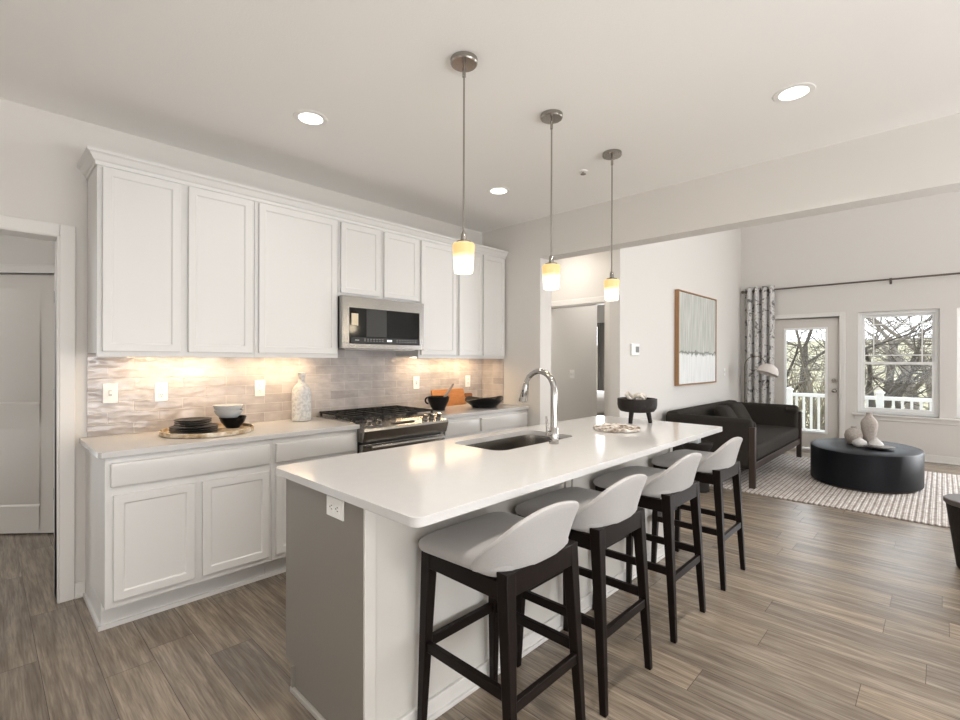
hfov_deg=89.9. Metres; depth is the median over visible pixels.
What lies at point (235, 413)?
bowl
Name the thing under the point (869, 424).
vase
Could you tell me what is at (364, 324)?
microwave
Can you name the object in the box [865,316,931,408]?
bare tree
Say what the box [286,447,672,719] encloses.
kitchen island
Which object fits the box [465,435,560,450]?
sink
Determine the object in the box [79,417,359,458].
countertop
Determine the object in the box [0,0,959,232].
ceiling
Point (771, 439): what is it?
seat cushion
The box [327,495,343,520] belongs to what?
wall outlet
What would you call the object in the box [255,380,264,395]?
wall outlet
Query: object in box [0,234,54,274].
wall
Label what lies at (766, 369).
floor lamp
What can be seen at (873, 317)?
grille
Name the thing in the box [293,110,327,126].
recessed light
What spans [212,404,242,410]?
bowl
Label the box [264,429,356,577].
base cabinet
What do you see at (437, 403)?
mortar
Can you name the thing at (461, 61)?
pendant light
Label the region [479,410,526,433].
base cabinet
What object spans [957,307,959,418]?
window
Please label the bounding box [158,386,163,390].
receptacle
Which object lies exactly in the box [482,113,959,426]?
wall header
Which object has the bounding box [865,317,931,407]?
bare tree
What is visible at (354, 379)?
backsplash
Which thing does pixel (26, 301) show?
door
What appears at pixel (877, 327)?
bare tree
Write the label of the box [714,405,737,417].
throw pillow
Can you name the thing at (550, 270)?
pendant light
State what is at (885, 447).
shallow dish
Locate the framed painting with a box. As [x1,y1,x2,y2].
[674,289,716,385]
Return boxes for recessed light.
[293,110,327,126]
[487,187,509,194]
[772,82,815,102]
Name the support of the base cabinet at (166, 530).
on the floor
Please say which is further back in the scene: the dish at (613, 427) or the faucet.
the dish at (613, 427)
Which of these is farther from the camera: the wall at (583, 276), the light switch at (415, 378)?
the wall at (583, 276)
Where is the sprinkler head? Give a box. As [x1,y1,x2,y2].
[579,169,586,174]
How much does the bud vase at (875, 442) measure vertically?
0.109 m
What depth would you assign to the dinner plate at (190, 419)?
2.93 m
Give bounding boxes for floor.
[0,446,959,719]
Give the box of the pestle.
[443,384,453,396]
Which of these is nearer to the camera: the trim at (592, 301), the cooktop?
the cooktop
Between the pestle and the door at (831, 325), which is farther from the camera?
the door at (831, 325)
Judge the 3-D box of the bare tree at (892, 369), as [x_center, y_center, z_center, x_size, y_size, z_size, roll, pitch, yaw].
[22.578,-1.237,27.454,9.029,7.354,6.003,0,0,10]
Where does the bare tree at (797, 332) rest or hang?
on the lawn
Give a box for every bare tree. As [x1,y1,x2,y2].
[787,315,931,409]
[787,329,824,389]
[787,330,824,396]
[787,330,824,427]
[787,330,898,428]
[789,317,931,395]
[809,316,931,388]
[865,315,931,409]
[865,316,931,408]
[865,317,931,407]
[870,315,931,408]
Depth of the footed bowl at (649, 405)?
3.40 m
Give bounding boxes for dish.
[593,423,639,432]
[864,445,894,449]
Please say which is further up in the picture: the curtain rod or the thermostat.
the curtain rod
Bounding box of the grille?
[865,316,931,361]
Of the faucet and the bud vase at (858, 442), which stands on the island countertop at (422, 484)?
the faucet
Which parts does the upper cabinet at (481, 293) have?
door, door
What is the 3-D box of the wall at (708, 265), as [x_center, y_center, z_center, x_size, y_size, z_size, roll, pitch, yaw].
[2.646,-0.976,6.371,0.120,4.700,4.990,0,0,44]
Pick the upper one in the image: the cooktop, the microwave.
the microwave
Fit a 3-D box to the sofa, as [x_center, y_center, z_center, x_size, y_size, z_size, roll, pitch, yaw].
[3.365,0.987,6.258,0.980,0.753,2.366,0,0,44]
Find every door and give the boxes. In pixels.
[0,275,53,533]
[774,317,838,446]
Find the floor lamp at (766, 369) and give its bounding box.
[744,356,778,401]
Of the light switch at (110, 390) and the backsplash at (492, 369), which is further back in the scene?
the backsplash at (492, 369)
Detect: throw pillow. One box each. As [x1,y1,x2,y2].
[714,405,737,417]
[725,402,751,419]
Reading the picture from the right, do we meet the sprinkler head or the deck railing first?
the deck railing
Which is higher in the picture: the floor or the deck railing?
the deck railing
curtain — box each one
[597,323,603,390]
[745,285,774,403]
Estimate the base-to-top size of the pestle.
0.196 m
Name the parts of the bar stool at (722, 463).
leg, leg, seat, seat rail, leg, backrest, seat rail, leg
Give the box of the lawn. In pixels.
[787,339,931,428]
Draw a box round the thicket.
[787,352,897,429]
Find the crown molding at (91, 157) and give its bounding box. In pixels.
[77,145,508,258]
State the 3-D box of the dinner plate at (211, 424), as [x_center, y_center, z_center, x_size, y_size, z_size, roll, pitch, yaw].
[-1.730,0.405,2.908,0.260,0.014,0.260,0,0,44]
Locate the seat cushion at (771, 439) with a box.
[756,424,798,459]
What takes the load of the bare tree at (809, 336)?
on the lawn
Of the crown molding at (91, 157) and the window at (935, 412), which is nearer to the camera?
the crown molding at (91, 157)
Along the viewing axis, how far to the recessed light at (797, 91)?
2.45 m
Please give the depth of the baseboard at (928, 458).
6.42 m
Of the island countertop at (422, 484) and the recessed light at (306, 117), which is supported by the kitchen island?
the island countertop at (422, 484)
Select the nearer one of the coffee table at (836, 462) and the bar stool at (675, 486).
the bar stool at (675, 486)
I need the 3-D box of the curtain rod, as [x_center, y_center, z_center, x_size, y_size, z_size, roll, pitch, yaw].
[6.136,-1.114,6.401,4.831,0.090,0.111,0,0,44]
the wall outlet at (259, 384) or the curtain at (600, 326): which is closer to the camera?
the wall outlet at (259, 384)
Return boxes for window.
[858,309,939,417]
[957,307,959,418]
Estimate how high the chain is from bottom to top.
0.084 m
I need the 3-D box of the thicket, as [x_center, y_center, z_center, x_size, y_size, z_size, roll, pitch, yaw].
[8.597,1.288,14.361,6.087,3.239,8.188,0,0,40]
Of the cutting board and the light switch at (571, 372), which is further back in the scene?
the light switch at (571, 372)
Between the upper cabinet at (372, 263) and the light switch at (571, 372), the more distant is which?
the light switch at (571, 372)
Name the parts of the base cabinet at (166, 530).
shoe moulding, door, shoe moulding, drawer, door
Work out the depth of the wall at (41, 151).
2.76 m
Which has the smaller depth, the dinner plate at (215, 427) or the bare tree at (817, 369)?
the dinner plate at (215, 427)
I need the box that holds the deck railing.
[787,387,931,431]
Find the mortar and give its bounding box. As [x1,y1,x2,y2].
[424,395,449,410]
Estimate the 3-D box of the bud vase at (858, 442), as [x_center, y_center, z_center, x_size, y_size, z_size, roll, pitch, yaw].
[4.271,0.922,5.408,0.144,0.108,0.144,0,0,44]
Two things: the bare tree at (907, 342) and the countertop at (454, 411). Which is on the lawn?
the bare tree at (907, 342)
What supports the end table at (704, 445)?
on the floor
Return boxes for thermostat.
[630,344,638,354]
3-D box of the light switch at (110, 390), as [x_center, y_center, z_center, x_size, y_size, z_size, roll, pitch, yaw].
[-2.195,0.198,2.854,0.014,0.118,0.072,0,0,44]
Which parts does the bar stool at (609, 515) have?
leg, seat, leg, seat rail, leg, backrest, seat rail, leg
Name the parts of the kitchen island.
shoe moulding, panel, moulding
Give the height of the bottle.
0.357 m
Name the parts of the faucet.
spout, handle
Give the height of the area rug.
0.012 m
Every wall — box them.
[0,98,481,601]
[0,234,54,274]
[551,251,609,376]
[554,305,596,421]
[597,191,959,457]
[609,228,740,420]
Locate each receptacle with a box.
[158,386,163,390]
[329,502,333,511]
[335,504,338,513]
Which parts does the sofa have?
arm, post, arm, rail, post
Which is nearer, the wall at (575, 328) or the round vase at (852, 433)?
the round vase at (852, 433)
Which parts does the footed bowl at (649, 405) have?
leg, leg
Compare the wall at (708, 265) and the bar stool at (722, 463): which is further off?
the wall at (708, 265)
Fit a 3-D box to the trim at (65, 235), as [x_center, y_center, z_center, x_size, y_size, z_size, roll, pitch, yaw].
[-2.746,0.300,2.392,0.162,2.128,1.110,0,0,44]
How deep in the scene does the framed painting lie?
6.50 m
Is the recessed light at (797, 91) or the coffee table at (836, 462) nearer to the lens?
the recessed light at (797, 91)
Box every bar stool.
[417,501,585,719]
[515,474,652,717]
[592,453,705,643]
[651,437,745,590]
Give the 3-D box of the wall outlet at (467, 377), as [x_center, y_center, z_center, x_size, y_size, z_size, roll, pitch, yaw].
[-0.128,0.220,5.008,0.009,0.118,0.072,0,0,44]
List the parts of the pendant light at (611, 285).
rod, lamp shade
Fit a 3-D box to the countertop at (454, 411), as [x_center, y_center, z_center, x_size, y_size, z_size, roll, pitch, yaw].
[-0.138,0.468,4.542,0.636,0.030,1.122,0,0,44]
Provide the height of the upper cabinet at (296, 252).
1.050 m
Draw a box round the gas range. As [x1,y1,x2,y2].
[316,405,447,452]
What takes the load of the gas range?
on the floor
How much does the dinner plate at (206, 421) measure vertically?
0.014 m
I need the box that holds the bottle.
[292,372,310,420]
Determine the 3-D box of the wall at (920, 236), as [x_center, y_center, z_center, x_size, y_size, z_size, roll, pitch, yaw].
[5.428,-0.967,7.230,10.200,4.704,0.215,0,0,44]
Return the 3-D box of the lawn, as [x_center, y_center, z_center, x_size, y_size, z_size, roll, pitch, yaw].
[42.005,-0.716,58.110,140.000,7.781,120.000,0,0,44]
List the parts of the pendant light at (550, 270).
rod, lamp shade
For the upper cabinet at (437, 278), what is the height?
1.050 m
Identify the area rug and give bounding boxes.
[701,454,959,527]
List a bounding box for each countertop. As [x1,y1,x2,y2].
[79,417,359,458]
[276,415,721,527]
[423,404,528,418]
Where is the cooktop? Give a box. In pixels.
[316,412,429,422]
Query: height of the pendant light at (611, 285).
0.975 m
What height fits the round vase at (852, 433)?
0.203 m
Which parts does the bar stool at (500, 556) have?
leg, seat rail, seat, leg, leg, backrest, seat rail, leg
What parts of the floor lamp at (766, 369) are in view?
lamp shade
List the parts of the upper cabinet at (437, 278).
door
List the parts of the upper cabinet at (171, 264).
door, door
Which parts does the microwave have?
door glass, control panel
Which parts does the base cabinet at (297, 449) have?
shoe moulding, door, drawer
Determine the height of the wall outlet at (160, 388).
0.118 m
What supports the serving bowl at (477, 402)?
on the countertop at (454, 411)
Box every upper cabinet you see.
[87,165,253,357]
[254,201,337,357]
[338,221,418,302]
[396,239,456,358]
[457,252,504,358]
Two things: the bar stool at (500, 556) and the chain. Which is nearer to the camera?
the bar stool at (500, 556)
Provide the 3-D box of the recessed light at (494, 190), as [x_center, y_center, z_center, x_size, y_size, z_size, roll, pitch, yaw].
[0.152,-1.370,3.896,0.188,0.004,0.188,0,0,44]
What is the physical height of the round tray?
0.027 m
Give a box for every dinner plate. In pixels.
[169,423,218,429]
[169,426,217,431]
[169,428,217,433]
[174,417,211,422]
[174,420,211,424]
[174,422,211,426]
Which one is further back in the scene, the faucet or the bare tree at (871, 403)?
the bare tree at (871, 403)
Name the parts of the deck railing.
post, rail, rail, post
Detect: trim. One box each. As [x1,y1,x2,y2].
[0,215,75,602]
[0,264,54,454]
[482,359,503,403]
[551,296,609,415]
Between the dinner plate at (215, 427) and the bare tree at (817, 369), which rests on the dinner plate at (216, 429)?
the dinner plate at (215, 427)
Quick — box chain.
[625,391,646,399]
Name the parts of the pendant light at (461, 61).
lamp shade, rod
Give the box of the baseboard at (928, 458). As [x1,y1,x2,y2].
[925,454,959,464]
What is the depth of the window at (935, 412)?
6.74 m
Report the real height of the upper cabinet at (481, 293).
1.050 m
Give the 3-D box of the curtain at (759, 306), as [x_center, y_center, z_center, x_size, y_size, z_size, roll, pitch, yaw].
[4.566,0.081,7.866,0.438,2.555,0.107,0,0,44]
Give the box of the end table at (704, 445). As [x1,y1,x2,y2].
[681,440,712,492]
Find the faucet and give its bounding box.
[519,369,558,443]
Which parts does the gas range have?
knob, knob, control panel, oven door, handle, knob, knob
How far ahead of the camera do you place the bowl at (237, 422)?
3.08 m
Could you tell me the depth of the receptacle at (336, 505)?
1.73 m
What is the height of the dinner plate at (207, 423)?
0.014 m
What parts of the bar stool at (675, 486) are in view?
leg, leg, seat, seat rail, leg, backrest, seat rail, leg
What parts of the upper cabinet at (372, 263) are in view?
door, door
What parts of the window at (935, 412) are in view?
sash, sash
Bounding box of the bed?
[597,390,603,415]
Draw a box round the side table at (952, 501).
[943,494,959,568]
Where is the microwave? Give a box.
[338,295,423,350]
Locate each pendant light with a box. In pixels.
[450,51,477,273]
[540,109,562,289]
[602,149,621,300]
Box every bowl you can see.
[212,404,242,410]
[213,408,243,417]
[219,415,246,427]
[465,396,502,407]
[617,397,656,423]
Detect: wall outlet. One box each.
[154,382,167,400]
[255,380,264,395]
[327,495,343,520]
[465,375,469,386]
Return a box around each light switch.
[103,383,117,403]
[413,376,418,388]
[569,370,573,378]
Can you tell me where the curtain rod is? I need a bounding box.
[741,272,959,293]
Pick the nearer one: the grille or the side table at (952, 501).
the side table at (952, 501)
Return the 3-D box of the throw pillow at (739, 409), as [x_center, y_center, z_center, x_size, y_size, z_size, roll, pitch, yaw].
[3.581,0.766,6.655,0.401,0.354,0.273,0,0,-38]
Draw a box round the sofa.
[666,400,801,488]
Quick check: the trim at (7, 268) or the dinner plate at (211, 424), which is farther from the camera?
the trim at (7, 268)
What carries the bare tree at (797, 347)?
on the lawn
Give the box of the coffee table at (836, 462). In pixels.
[810,438,924,493]
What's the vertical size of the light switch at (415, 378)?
0.118 m
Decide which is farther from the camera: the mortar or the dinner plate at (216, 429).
the mortar
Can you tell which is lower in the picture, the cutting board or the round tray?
the round tray
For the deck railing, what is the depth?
8.98 m
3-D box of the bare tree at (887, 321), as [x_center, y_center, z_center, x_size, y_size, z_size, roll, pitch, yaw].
[13.999,-0.141,16.858,5.425,6.010,4.721,0,0,-25]
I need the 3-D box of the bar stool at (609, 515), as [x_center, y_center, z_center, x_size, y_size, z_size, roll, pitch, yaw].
[0.455,0.925,2.148,0.476,0.888,0.460,0,0,44]
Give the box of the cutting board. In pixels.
[431,388,471,405]
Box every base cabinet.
[75,439,271,631]
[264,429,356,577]
[441,415,478,439]
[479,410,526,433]
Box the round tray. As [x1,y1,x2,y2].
[159,423,253,438]
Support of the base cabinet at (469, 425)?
on the floor
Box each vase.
[844,426,862,443]
[852,437,867,446]
[860,412,877,442]
[868,437,883,447]
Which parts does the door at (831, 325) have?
glass frame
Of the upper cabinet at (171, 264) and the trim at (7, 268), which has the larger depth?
the trim at (7, 268)
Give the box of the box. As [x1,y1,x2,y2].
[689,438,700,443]
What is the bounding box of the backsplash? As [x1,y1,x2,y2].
[87,350,481,436]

